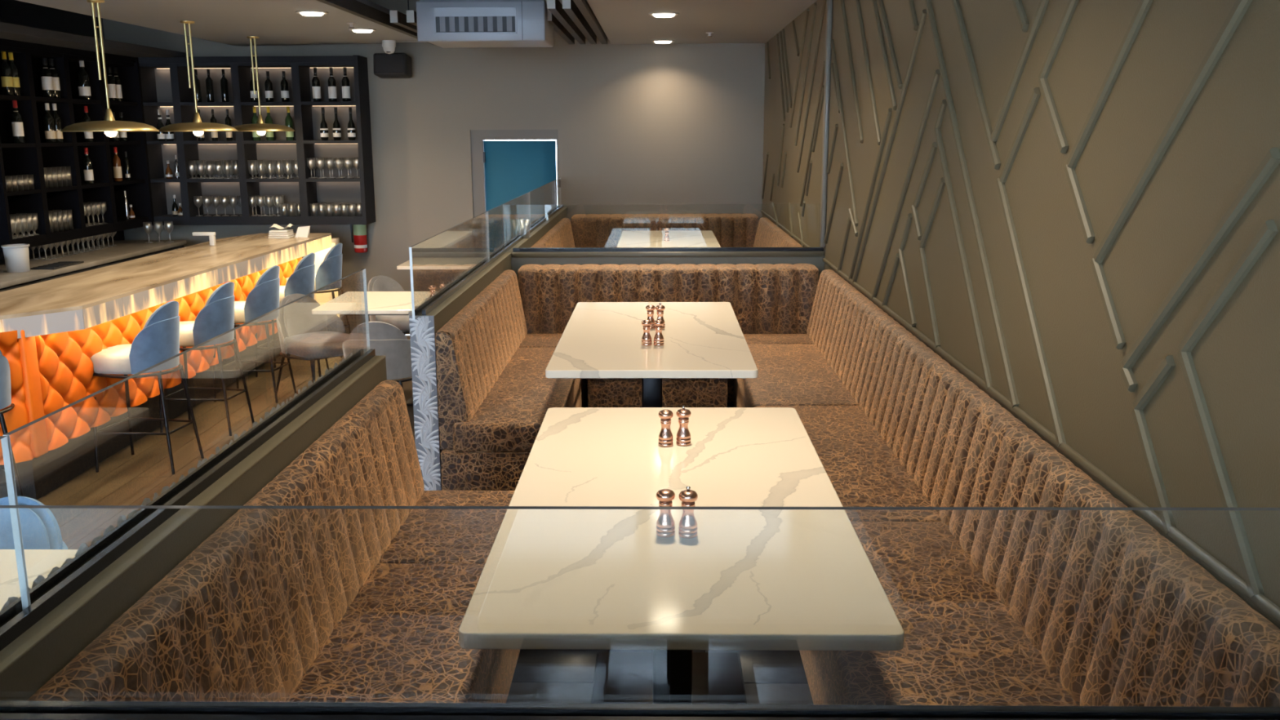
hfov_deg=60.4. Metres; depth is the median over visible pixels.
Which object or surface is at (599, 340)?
table
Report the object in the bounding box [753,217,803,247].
banquette
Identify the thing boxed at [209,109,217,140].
bottle
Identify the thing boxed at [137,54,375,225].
shelving unit
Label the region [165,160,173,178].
bottle
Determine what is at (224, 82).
bottle
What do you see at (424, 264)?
dining table
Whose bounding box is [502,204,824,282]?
wall
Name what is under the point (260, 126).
pendant lamp
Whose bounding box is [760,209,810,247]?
trim
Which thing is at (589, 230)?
banquette
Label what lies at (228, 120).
bottle
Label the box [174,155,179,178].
bottle
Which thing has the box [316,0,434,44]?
ceiling beam
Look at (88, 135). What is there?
bottle
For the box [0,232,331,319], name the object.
countertop
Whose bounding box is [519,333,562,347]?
seat cushion
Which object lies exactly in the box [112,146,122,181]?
bottle
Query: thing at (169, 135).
bottle
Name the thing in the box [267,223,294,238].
napkin stack
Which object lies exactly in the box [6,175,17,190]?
glass
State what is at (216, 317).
bar stool
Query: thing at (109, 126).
pendant lamp
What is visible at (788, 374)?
seat cushion
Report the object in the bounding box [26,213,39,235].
wine glass
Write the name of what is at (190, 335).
seat cushion
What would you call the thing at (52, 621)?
wall
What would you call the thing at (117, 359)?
seat cushion
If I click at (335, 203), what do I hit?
glass
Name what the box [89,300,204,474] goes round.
bar stool
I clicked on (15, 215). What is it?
wine glass
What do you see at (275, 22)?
ceiling
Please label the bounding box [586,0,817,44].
ceiling
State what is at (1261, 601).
trim
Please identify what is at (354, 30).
diffuser
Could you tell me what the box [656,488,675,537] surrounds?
salt mill
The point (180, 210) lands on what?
bottle
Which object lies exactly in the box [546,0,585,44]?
ceiling beam
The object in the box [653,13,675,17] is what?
diffuser
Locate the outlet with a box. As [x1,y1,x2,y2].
[433,7,516,34]
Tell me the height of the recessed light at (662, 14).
0.024 m
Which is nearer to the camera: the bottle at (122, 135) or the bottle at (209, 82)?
the bottle at (122, 135)
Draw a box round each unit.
[0,38,154,252]
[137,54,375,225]
[416,0,553,48]
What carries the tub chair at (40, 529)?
on the floor at (123, 477)
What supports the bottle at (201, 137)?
on the shelving unit at (164, 80)
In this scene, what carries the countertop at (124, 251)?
on the floor at (123, 477)
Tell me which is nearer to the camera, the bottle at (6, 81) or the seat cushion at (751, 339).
the seat cushion at (751, 339)
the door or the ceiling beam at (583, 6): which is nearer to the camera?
the ceiling beam at (583, 6)
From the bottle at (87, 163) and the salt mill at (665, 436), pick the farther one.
the bottle at (87, 163)
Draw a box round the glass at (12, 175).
[12,175,23,191]
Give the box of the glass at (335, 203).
[328,203,335,215]
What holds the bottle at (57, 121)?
on the shelving unit at (31, 157)
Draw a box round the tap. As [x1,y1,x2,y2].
[191,231,216,245]
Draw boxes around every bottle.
[0,51,13,95]
[8,52,21,95]
[11,100,24,143]
[40,57,54,97]
[43,102,56,142]
[48,58,61,97]
[52,103,63,142]
[77,60,91,99]
[82,147,93,184]
[83,106,93,142]
[106,66,116,101]
[111,111,119,141]
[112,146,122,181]
[113,66,122,101]
[118,111,127,141]
[124,151,130,180]
[124,191,129,219]
[128,204,134,218]
[156,109,165,141]
[164,109,173,141]
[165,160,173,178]
[172,195,178,216]
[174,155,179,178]
[177,203,182,216]
[194,69,201,102]
[197,109,204,140]
[205,69,214,102]
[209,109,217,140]
[220,69,229,102]
[224,109,232,140]
[249,71,257,102]
[251,106,260,140]
[264,71,273,102]
[265,106,274,140]
[280,71,288,102]
[284,106,293,140]
[311,67,320,101]
[320,107,328,140]
[328,67,337,101]
[333,107,341,140]
[341,67,351,101]
[347,107,355,140]
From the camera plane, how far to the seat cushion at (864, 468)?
3.88 m
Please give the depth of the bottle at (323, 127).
10.40 m
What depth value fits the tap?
9.13 m
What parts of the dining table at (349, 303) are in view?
plate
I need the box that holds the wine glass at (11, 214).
[10,213,22,234]
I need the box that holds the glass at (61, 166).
[61,166,71,186]
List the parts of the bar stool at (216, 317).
leg, leg, wrap panel, backrest, leg, leg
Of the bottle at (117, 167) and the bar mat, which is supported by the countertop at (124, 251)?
the bar mat
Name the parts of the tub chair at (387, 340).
wrap panel, backrest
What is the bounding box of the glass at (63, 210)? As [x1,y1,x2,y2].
[62,209,73,228]
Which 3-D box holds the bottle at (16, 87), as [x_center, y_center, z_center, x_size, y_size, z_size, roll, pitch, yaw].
[-4.781,-2.179,8.387,0.077,0.323,0.075,0,12,1]
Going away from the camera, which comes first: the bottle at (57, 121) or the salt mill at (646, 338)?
the salt mill at (646, 338)
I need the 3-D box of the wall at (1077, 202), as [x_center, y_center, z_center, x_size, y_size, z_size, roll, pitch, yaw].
[1.148,-0.399,3.074,0.215,3.500,15.420,0,12,1]
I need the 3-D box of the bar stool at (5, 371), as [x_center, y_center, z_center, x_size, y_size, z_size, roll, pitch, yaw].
[-3.478,0.349,5.671,0.532,1.020,0.463,11,16,43]
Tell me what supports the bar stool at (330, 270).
on the floor at (123, 477)
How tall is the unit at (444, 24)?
0.795 m
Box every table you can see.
[0,549,77,611]
[311,291,439,405]
[396,257,484,271]
[458,407,904,704]
[545,302,757,407]
[616,230,720,247]
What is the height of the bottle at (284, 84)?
0.283 m
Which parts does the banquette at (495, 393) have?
backrest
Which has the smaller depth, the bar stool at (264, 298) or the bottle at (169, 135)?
the bar stool at (264, 298)
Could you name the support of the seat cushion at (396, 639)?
on the banquette at (275, 605)
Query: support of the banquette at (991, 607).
on the floor at (540, 676)
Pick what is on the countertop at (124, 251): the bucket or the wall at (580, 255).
the bucket
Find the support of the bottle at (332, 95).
on the shelving unit at (164, 80)
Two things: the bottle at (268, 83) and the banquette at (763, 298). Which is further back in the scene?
the bottle at (268, 83)
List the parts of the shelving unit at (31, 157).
panel, panel, panel, panel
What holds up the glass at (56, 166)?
on the shelving unit at (31, 157)
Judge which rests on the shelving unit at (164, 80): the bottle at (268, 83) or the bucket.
the bottle at (268, 83)
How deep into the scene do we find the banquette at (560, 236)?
9.15 m
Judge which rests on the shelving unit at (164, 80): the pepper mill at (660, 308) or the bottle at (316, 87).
the bottle at (316, 87)
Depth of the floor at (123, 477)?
6.90 m
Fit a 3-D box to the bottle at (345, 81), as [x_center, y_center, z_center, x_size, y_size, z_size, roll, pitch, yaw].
[-2.766,-2.588,10.340,0.077,0.313,0.075,0,12,1]
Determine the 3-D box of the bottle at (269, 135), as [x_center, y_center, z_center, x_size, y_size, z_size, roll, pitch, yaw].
[-3.514,-2.240,10.425,0.072,0.313,0.071,0,12,1]
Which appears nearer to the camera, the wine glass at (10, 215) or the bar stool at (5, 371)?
the bar stool at (5, 371)
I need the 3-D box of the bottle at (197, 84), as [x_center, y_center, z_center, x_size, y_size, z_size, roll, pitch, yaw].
[-4.176,-2.583,10.366,0.064,0.303,0.062,0,12,1]
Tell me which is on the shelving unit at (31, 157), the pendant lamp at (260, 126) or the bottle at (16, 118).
the bottle at (16, 118)
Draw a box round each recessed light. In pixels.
[295,10,328,16]
[348,27,376,32]
[648,11,679,17]
[651,40,675,44]
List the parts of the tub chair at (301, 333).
leg, backrest, wrap panel, leg, leg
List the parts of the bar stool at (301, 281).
leg, leg, wrap panel, backrest, leg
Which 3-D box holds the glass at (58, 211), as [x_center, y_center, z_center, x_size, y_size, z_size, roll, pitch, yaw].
[-4.768,-1.155,9.094,0.068,0.160,0.068,0,12,1]
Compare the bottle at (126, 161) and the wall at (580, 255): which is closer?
the wall at (580, 255)
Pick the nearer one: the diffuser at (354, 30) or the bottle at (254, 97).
the diffuser at (354, 30)
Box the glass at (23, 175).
[22,174,34,189]
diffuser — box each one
[300,12,324,16]
[352,29,372,32]
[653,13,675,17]
[654,40,671,44]
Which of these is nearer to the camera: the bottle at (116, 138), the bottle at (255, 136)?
the bottle at (116, 138)
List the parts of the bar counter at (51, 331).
apron panel, tufted panel, apron panel, tufted panel, apron panel, apron panel, apron panel, apron panel, tufted panel, apron panel, apron panel, tufted panel, apron panel, apron panel, apron panel, apron panel, panel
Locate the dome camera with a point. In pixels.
(388, 46)
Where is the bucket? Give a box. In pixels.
[0,243,30,272]
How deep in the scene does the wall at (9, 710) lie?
1.36 m
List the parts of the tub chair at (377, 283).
backrest, wrap panel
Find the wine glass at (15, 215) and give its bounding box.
[15,214,26,233]
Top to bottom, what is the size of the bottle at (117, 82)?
0.303 m
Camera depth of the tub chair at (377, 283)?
9.44 m
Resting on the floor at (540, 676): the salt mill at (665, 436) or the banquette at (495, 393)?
the banquette at (495, 393)
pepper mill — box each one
[439,282,444,288]
[653,317,663,346]
[655,302,665,328]
[675,405,691,446]
[678,485,697,538]
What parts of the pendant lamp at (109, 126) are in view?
counter rod, stem, dish, bulb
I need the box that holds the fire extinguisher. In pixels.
[350,208,367,253]
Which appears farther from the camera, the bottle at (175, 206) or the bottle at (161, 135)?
the bottle at (175, 206)
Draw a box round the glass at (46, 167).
[46,167,57,187]
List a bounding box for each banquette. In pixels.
[26,379,519,703]
[435,269,585,490]
[517,263,818,407]
[530,217,575,248]
[571,213,758,248]
[733,269,1279,706]
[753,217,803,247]
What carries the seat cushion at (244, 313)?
on the bar stool at (264, 298)
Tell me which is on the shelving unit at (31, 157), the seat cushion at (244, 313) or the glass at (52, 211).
the glass at (52, 211)
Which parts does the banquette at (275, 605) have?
backrest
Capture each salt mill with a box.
[428,284,436,297]
[641,320,651,346]
[645,305,655,328]
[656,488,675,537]
[657,409,673,447]
[664,227,669,241]
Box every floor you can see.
[36,334,415,549]
[506,402,813,704]
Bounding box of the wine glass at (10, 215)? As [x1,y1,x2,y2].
[9,215,21,238]
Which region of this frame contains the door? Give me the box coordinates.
[470,129,559,257]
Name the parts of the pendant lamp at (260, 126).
counter rod, stem, bulb, dish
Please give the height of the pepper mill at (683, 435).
0.107 m
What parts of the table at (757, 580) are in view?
plate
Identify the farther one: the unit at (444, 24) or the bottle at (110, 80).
the bottle at (110, 80)
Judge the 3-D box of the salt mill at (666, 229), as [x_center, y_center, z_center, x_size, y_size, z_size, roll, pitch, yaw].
[0.207,-0.967,8.478,0.041,0.101,0.041,0,12,1]
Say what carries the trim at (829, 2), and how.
attached to the wall at (1077, 202)
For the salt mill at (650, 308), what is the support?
on the table at (599, 340)
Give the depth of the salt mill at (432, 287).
8.02 m
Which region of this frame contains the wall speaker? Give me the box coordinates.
[373,53,411,78]
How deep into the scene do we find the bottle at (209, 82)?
10.35 m
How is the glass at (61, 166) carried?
on the shelving unit at (31, 157)
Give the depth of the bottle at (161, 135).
10.43 m
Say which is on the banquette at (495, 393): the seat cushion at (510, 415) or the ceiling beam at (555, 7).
the seat cushion at (510, 415)
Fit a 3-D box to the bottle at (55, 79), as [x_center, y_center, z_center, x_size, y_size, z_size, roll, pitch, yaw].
[-4.771,-2.290,8.946,0.083,0.313,0.081,0,12,1]
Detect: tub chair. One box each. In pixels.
[0,496,67,549]
[275,293,349,394]
[342,320,412,392]
[367,275,409,335]
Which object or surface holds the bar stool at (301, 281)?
on the floor at (123, 477)
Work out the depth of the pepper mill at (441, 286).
8.06 m
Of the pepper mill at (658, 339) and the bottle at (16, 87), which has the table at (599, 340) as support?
the pepper mill at (658, 339)
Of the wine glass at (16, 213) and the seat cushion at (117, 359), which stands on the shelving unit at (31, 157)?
the wine glass at (16, 213)
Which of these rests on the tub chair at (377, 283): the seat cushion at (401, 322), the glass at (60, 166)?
the seat cushion at (401, 322)
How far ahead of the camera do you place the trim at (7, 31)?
8.62 m
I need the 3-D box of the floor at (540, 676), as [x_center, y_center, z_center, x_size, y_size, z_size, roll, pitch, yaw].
[0.067,1.064,3.704,2.000,0.412,14.820,0,12,1]
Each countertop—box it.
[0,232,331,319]
[0,240,186,292]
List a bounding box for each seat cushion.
[89,343,150,374]
[179,320,208,346]
[234,301,260,323]
[279,285,284,303]
[284,331,349,358]
[285,273,327,291]
[285,563,498,702]
[375,315,409,331]
[379,490,514,564]
[452,347,582,452]
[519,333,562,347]
[736,343,858,407]
[742,333,813,344]
[754,405,941,521]
[821,521,1079,706]
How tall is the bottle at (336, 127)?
0.303 m
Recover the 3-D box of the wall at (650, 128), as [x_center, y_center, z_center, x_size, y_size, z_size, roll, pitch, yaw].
[-1.857,-1.987,10.775,6.500,3.500,0.200,0,12,1]
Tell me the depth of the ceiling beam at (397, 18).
8.10 m
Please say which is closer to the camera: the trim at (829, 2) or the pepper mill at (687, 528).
the pepper mill at (687, 528)
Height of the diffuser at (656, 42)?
0.024 m
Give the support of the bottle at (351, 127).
on the shelving unit at (164, 80)
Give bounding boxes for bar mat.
[30,261,84,269]
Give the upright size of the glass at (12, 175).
0.115 m
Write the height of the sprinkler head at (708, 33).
0.034 m
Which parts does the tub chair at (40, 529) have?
wrap panel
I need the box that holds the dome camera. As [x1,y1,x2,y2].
[382,40,416,53]
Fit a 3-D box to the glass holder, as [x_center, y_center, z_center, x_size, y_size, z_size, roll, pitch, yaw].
[-0.794,-0.905,7.590,0.068,0.130,0.067,0,12,1]
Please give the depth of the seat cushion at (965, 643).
2.54 m
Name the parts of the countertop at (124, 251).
cabinet door, cabinet door, cabinet door, cabinet door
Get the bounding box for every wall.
[0,0,124,260]
[0,177,567,701]
[0,505,1279,719]
[102,0,764,334]
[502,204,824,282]
[761,0,1279,629]
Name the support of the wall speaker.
attached to the wall at (650, 128)
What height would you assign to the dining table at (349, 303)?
0.760 m
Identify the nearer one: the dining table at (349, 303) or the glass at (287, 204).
the dining table at (349, 303)
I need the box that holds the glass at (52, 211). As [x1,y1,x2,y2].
[52,211,63,231]
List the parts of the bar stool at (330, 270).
wrap panel, backrest, leg, leg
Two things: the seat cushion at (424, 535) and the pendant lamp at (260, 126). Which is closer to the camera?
the seat cushion at (424, 535)
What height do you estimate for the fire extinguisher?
0.438 m
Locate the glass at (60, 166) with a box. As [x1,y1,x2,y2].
[51,166,62,186]
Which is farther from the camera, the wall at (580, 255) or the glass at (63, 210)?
the glass at (63, 210)
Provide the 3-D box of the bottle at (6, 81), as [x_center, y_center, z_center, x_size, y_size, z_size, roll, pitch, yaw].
[-4.783,-2.160,8.299,0.077,0.323,0.075,0,12,1]
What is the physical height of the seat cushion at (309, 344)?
0.121 m
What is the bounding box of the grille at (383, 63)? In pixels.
[373,53,404,72]
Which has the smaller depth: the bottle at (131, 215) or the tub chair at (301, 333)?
the tub chair at (301, 333)
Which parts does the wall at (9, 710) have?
glass pane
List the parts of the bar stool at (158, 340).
leg, leg, wrap panel, backrest, leg, leg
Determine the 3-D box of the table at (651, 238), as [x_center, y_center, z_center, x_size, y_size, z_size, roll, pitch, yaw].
[0.222,-0.582,8.742,0.764,0.760,1.480,0,12,1]
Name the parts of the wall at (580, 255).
glass pane, rail, panel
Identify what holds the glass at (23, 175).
on the shelving unit at (31, 157)
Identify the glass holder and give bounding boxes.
[520,218,529,238]
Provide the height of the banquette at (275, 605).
0.807 m
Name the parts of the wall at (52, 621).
glass pane, panel, glass pane, rail, glass pane, glass pane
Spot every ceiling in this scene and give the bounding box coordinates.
[16,0,425,45]
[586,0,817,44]
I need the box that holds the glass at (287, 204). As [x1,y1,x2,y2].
[287,204,295,216]
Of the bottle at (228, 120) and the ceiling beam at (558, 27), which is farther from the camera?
the bottle at (228, 120)
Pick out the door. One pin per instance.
(503, 171)
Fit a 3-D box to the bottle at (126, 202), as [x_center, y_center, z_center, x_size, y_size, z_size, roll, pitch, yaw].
[-4.749,-1.430,10.166,0.032,0.263,0.031,0,12,1]
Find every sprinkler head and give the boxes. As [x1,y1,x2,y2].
[346,22,355,27]
[705,31,713,36]
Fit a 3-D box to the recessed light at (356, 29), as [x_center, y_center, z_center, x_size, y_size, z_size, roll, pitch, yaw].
[-2.223,-2.638,8.818,0.216,0.024,0.216,0,12,1]
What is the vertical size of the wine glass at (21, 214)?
0.170 m
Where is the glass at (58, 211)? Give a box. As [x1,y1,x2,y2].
[57,210,68,230]
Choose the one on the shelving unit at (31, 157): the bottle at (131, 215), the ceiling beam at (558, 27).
the bottle at (131, 215)
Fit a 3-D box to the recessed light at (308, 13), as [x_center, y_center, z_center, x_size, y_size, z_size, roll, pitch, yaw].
[-2.246,-2.372,7.535,0.216,0.024,0.216,0,12,1]
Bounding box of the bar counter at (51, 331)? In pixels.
[0,232,344,499]
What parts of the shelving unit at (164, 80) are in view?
panel, panel, panel, panel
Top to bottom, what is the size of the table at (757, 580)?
0.760 m
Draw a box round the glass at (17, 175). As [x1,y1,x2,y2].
[17,174,29,190]
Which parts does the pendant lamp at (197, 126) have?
counter rod, stem, dish, bulb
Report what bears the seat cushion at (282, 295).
on the bar stool at (301, 281)
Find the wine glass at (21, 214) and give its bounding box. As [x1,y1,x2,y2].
[21,213,32,235]
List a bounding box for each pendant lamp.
[60,0,159,137]
[158,20,237,136]
[232,35,294,135]
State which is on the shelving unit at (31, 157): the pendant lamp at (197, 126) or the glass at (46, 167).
the glass at (46, 167)
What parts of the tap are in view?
spout, post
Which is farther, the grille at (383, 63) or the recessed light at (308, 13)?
the grille at (383, 63)
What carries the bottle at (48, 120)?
on the shelving unit at (31, 157)
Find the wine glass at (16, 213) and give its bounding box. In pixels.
[16,213,28,235]
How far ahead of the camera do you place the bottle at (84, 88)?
9.39 m
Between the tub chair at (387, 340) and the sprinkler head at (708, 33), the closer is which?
the tub chair at (387, 340)
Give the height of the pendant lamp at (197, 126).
0.832 m
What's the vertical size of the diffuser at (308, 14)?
0.024 m
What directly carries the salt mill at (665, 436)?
on the table at (757, 580)
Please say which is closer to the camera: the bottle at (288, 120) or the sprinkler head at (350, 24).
the sprinkler head at (350, 24)
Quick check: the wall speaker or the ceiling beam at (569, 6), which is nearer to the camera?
the ceiling beam at (569, 6)
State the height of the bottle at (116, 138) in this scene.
0.263 m
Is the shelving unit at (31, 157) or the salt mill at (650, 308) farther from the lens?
the shelving unit at (31, 157)
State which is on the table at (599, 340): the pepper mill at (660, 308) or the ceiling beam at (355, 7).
the pepper mill at (660, 308)
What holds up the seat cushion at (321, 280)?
on the bar stool at (330, 270)
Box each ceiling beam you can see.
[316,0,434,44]
[389,0,417,32]
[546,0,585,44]
[546,8,574,44]
[562,0,596,44]
[573,0,607,44]
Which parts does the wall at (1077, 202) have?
moulding, moulding, moulding, moulding, moulding, moulding, moulding, moulding, moulding, moulding, moulding, moulding, moulding, moulding, moulding, moulding, moulding, moulding, moulding, moulding, moulding, moulding, moulding, moulding, moulding, moulding, moulding, moulding, moulding, moulding, moulding, moulding, moulding, moulding, moulding, moulding, moulding, moulding, moulding, moulding, moulding, moulding, moulding, moulding, moulding, moulding, moulding, moulding, moulding, moulding, moulding, moulding, moulding, moulding, moulding, moulding, moulding, moulding, moulding, moulding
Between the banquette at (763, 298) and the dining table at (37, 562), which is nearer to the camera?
the dining table at (37, 562)
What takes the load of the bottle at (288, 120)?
on the shelving unit at (164, 80)
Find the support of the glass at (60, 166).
on the shelving unit at (31, 157)
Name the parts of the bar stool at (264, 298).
leg, leg, wrap panel, backrest, leg, leg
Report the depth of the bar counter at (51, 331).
6.66 m
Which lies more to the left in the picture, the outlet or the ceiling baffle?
the ceiling baffle
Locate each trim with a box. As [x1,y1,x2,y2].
[0,22,189,57]
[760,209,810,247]
[819,0,832,247]
[822,257,1279,623]
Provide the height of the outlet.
0.175 m
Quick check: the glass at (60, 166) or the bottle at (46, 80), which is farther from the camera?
the glass at (60, 166)
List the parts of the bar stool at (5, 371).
wrap panel, leg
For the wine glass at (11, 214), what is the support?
on the shelving unit at (31, 157)
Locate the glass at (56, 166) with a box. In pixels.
[56,166,67,186]
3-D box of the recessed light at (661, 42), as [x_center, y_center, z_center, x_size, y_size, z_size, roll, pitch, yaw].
[0.209,-2.905,10.047,0.216,0.024,0.216,0,12,1]
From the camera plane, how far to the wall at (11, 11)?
9.58 m
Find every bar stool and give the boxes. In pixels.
[0,350,23,496]
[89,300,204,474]
[159,281,254,435]
[213,265,296,403]
[254,253,328,377]
[285,243,351,357]
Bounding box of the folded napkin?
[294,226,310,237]
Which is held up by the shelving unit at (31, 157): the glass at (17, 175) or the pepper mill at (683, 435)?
the glass at (17, 175)

